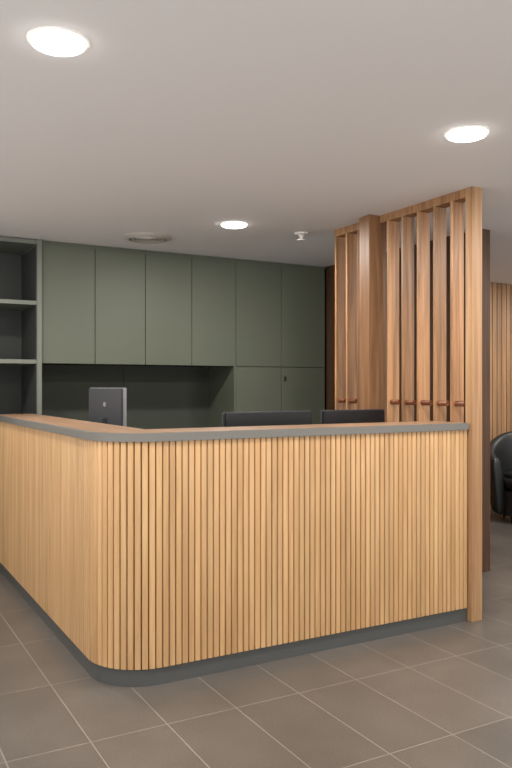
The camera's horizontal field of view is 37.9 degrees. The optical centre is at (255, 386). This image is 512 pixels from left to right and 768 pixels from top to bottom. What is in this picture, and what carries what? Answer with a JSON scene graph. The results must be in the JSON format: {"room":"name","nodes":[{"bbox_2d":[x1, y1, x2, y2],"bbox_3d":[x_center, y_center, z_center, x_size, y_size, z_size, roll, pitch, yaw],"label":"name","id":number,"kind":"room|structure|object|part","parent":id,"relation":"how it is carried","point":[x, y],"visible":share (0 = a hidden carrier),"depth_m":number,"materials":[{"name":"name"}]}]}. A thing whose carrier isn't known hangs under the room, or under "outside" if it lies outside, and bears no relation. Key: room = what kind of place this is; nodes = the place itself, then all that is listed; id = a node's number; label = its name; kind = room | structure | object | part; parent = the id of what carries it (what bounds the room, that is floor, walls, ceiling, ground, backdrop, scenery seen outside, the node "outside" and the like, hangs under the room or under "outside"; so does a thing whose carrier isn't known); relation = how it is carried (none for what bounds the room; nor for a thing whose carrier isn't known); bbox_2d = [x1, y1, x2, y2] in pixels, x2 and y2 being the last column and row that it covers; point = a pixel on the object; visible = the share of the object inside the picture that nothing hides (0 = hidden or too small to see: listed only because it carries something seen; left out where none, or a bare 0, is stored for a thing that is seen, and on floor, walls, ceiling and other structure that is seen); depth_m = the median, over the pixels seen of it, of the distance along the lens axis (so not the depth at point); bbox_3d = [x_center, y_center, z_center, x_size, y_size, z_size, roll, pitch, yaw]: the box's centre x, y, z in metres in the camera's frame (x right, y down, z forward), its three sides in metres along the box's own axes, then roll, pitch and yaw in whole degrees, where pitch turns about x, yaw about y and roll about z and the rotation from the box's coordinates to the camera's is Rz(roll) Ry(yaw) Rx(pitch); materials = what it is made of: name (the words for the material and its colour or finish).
{"room":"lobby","nodes":[
{"label":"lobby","id":0,"kind":"room"},
{"bbox_2d":[0,0,511,283],"bbox_3d":[1.750,-1.160,3.435,11.600,0.100,8.700,0,0,-29],"label":"ceiling","id":1,"kind":"structure","parent":0,"point":[178,119],"depth_m":3.11,"materials":[{"name":"paint"}]},
{"bbox_2d":[26,26,89,56],"bbox_3d":[-0.634,-1.101,2.394,0.200,0.018,0.200,0,0,-29],"label":"recessed light","id":2,"kind":"object","parent":1,"relation":"in","point":[51,40],"visible":1,"depth_m":2.36,"materials":[{"name":"white plastic"}]},
{"bbox_2d":[124,232,170,243],"bbox_3d":[-0.800,-1.098,5.517,0.344,0.023,0.344,0,0,-29],"label":"ceiling vent","id":3,"kind":"object","parent":1,"relation":"attached to","point":[139,237],"depth_m":5.46,"materials":[{"name":"grey metal"}]},
{"bbox_2d":[220,221,248,228],"bbox_3d":[-0.149,-1.101,5.079,0.200,0.018,0.200,0,0,-29],"label":"recessed light","id":4,"kind":"object","parent":1,"relation":"in","point":[227,224],"visible":1,"depth_m":5.04,"materials":[{"name":"white plastic"}]},
{"bbox_2d":[294,232,307,240],"bbox_3d":[0.326,-1.082,5.377,0.100,0.054,0.100,0,0,-29],"label":"sprinkler head","id":5,"kind":"object","parent":1,"relation":"attached to","point":[301,235],"visible":1,"depth_m":5.36},
{"bbox_2d":[443,125,490,141],"bbox_3d":[0.921,-1.101,3.259,0.200,0.018,0.200,0,0,-29],"label":"recessed light","id":6,"kind":"object","parent":1,"relation":"in","point":[467,133],"visible":1,"depth_m":3.23,"materials":[{"name":"white plastic"}]},
{"bbox_2d":[0,509,511,767],"bbox_3d":[1.750,1.350,3.435,11.600,0.100,8.700,0,0,-29],"label":"floor","id":7,"kind":"structure","parent":0,"point":[438,697],"depth_m":3.04,"materials":[{"name":"tile"}]},
{"bbox_2d":[0,237,41,414],"bbox_3d":[-2.133,0.096,5.651,0.868,2.409,0.610,0,0,-29],"label":"open shelf unit","id":8,"kind":"object","parent":7,"relation":"on","point":[20,259],"visible":0.57,"depth_m":5.94,"materials":[{"name":"green laminate"}]},
{"bbox_3d":[-2.248,0.096,5.856,0.798,2.409,0.020,0,0,-29],"label":"panel","id":9,"kind":"part","parent":8,"relation":"part of","materials":[{"name":"grey wood"}]},
{"bbox_2d":[42,240,324,428],"bbox_3d":[-0.631,0.096,6.501,2.580,2.409,0.606,0,0,-29],"label":"storage cabinet","id":10,"kind":"object","parent":7,"relation":"on","point":[191,340],"visible":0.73,"depth_m":6.32,"materials":[{"name":"green laminate"}]},
{"bbox_3d":[-0.302,0.510,6.643,0.019,1.380,0.498,0,0,-29],"label":"tall panel","id":11,"kind":"part","parent":10,"relation":"part of","materials":[{"name":"green laminate"}]},
{"bbox_2d":[0,414,468,686],"bbox_3d":[-0.369,0.749,4.771,2.073,1.101,2.633,0,0,-29],"label":"reception desk","id":12,"kind":"object","parent":7,"relation":"on","point":[154,557],"depth_m":3.58,"materials":[{"name":"brown wood"}]},
{"bbox_3d":[-0.365,0.731,4.785,2.053,0.986,2.613,0,0,-29],"label":"backing panel","id":13,"kind":"part","parent":12,"relation":"part of","materials":[{"name":"brown wood"}]},
{"bbox_2d":[334,186,481,621],"bbox_3d":[0.875,0.096,4.701,0.171,2.409,1.325,0,0,-29],"label":"screen","id":14,"kind":"object","parent":7,"relation":"on","point":[360,248],"visible":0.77,"depth_m":4.52,"materials":[{"name":"brown wood"}]},
{"bbox_3d":[0.898,-1.085,4.740,0.080,0.048,1.269,0,0,-29],"label":"rail","id":15,"kind":"part","parent":14,"relation":"part of","materials":[{"name":"brown wood"}]},
{"bbox_3d":[1.215,0.096,4.161,0.080,2.409,0.050,0,0,-29],"label":"post","id":16,"kind":"part","parent":14,"relation":"part of","materials":[{"name":"brown wood"}]},
{"bbox_2d":[490,431,511,522],"bbox_3d":[2.670,0.872,7.315,0.821,0.856,0.715,0,0,6],"label":"armchair","id":17,"kind":"object","parent":7,"relation":"on","point":[501,445],"visible":0.88,"depth_m":7.18,"materials":[{"name":"black leather"}]},
{"bbox_2d":[503,471,511,491],"bbox_3d":[2.662,0.920,7.243,0.570,0.160,0.570,0,0,6],"label":"seat cushion","id":18,"kind":"object","parent":17,"relation":"on","point":[507,475],"depth_m":7.17,"materials":[{"name":"black leather"}]},
{"bbox_3d":[2.662,1.115,7.243,0.570,0.230,0.570,0,0,6],"label":"seat","id":19,"kind":"part","parent":17,"relation":"part of","materials":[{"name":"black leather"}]},
{"bbox_3d":[-0.374,0.935,4.805,1.840,0.730,2.440,0,0,-29],"label":"desk","id":20,"kind":"object","parent":7,"relation":"on","visible":0},
{"bbox_2d":[89,388,126,426],"bbox_3d":[-1.013,0.287,4.957,0.400,0.564,0.200,0,0,45],"label":"computer monitor","id":21,"kind":"object","parent":20,"relation":"on","point":[106,405],"visible":0.48,"depth_m":4.92,"materials":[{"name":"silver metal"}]},
{"bbox_3d":[-1.021,0.381,4.950,0.060,0.352,0.038,0,0,45],"label":"stem","id":22,"kind":"part","parent":21,"relation":"part of","materials":[{"name":"grey plastic"}]},
{"bbox_2d":[221,410,311,426],"bbox_3d":[0.085,0.353,4.167,0.590,0.432,0.200,0,0,-32],"label":"computer monitor","id":23,"kind":"object","parent":20,"relation":"on","point":[260,418],"visible":0.16,"depth_m":4.16,"materials":[{"name":"grey plastic"}]},
{"bbox_2d":[320,409,384,423],"bbox_3d":[0.605,0.353,4.525,0.460,0.431,0.200,0,0,-27],"label":"computer monitor","id":24,"kind":"object","parent":20,"relation":"on","point":[358,415],"visible":0.19,"depth_m":4.52,"materials":[{"name":"grey plastic"}]},
{"bbox_3d":[1.135,0.095,6.114,0.070,2.410,1.860,0,0,-29],"label":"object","id":25,"kind":"object","parent":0,"visible":0},
{"bbox_2d":[326,232,464,422],"bbox_3d":[1.101,0.095,6.083,0.018,2.410,1.834,0,0,-29],"label":"boards","id":26,"kind":"object","parent":25,"relation":"attached to","point":[330,270],"visible":0.12,"depth_m":5.82,"materials":[{"name":"brown wood"}]},
{"bbox_2d":[482,229,489,571],"bbox_3d":[1.595,0.095,5.271,0.105,2.410,0.060,0,0,-29],"label":"end post","id":27,"kind":"object","parent":25,"relation":"attached to","point":[485,233],"visible":0.49,"depth_m":5.25,"materials":[{"name":"brown wood"}]},
{"bbox_3d":[-0.316,0.095,7.148,11.600,2.410,0.200,0,0,-29],"label":"wall","id":28,"kind":"structure","parent":0,"visible":0},
{"bbox_2d":[324,269,511,509],"bbox_3d":[2.718,0.095,8.380,4.900,2.410,0.600,0,0,-29],"label":"wall","id":29,"kind":"structure","parent":28,"relation":"attached to","point":[500,294],"depth_m":7.98,"materials":[{"name":"brown wood"}]}
]}

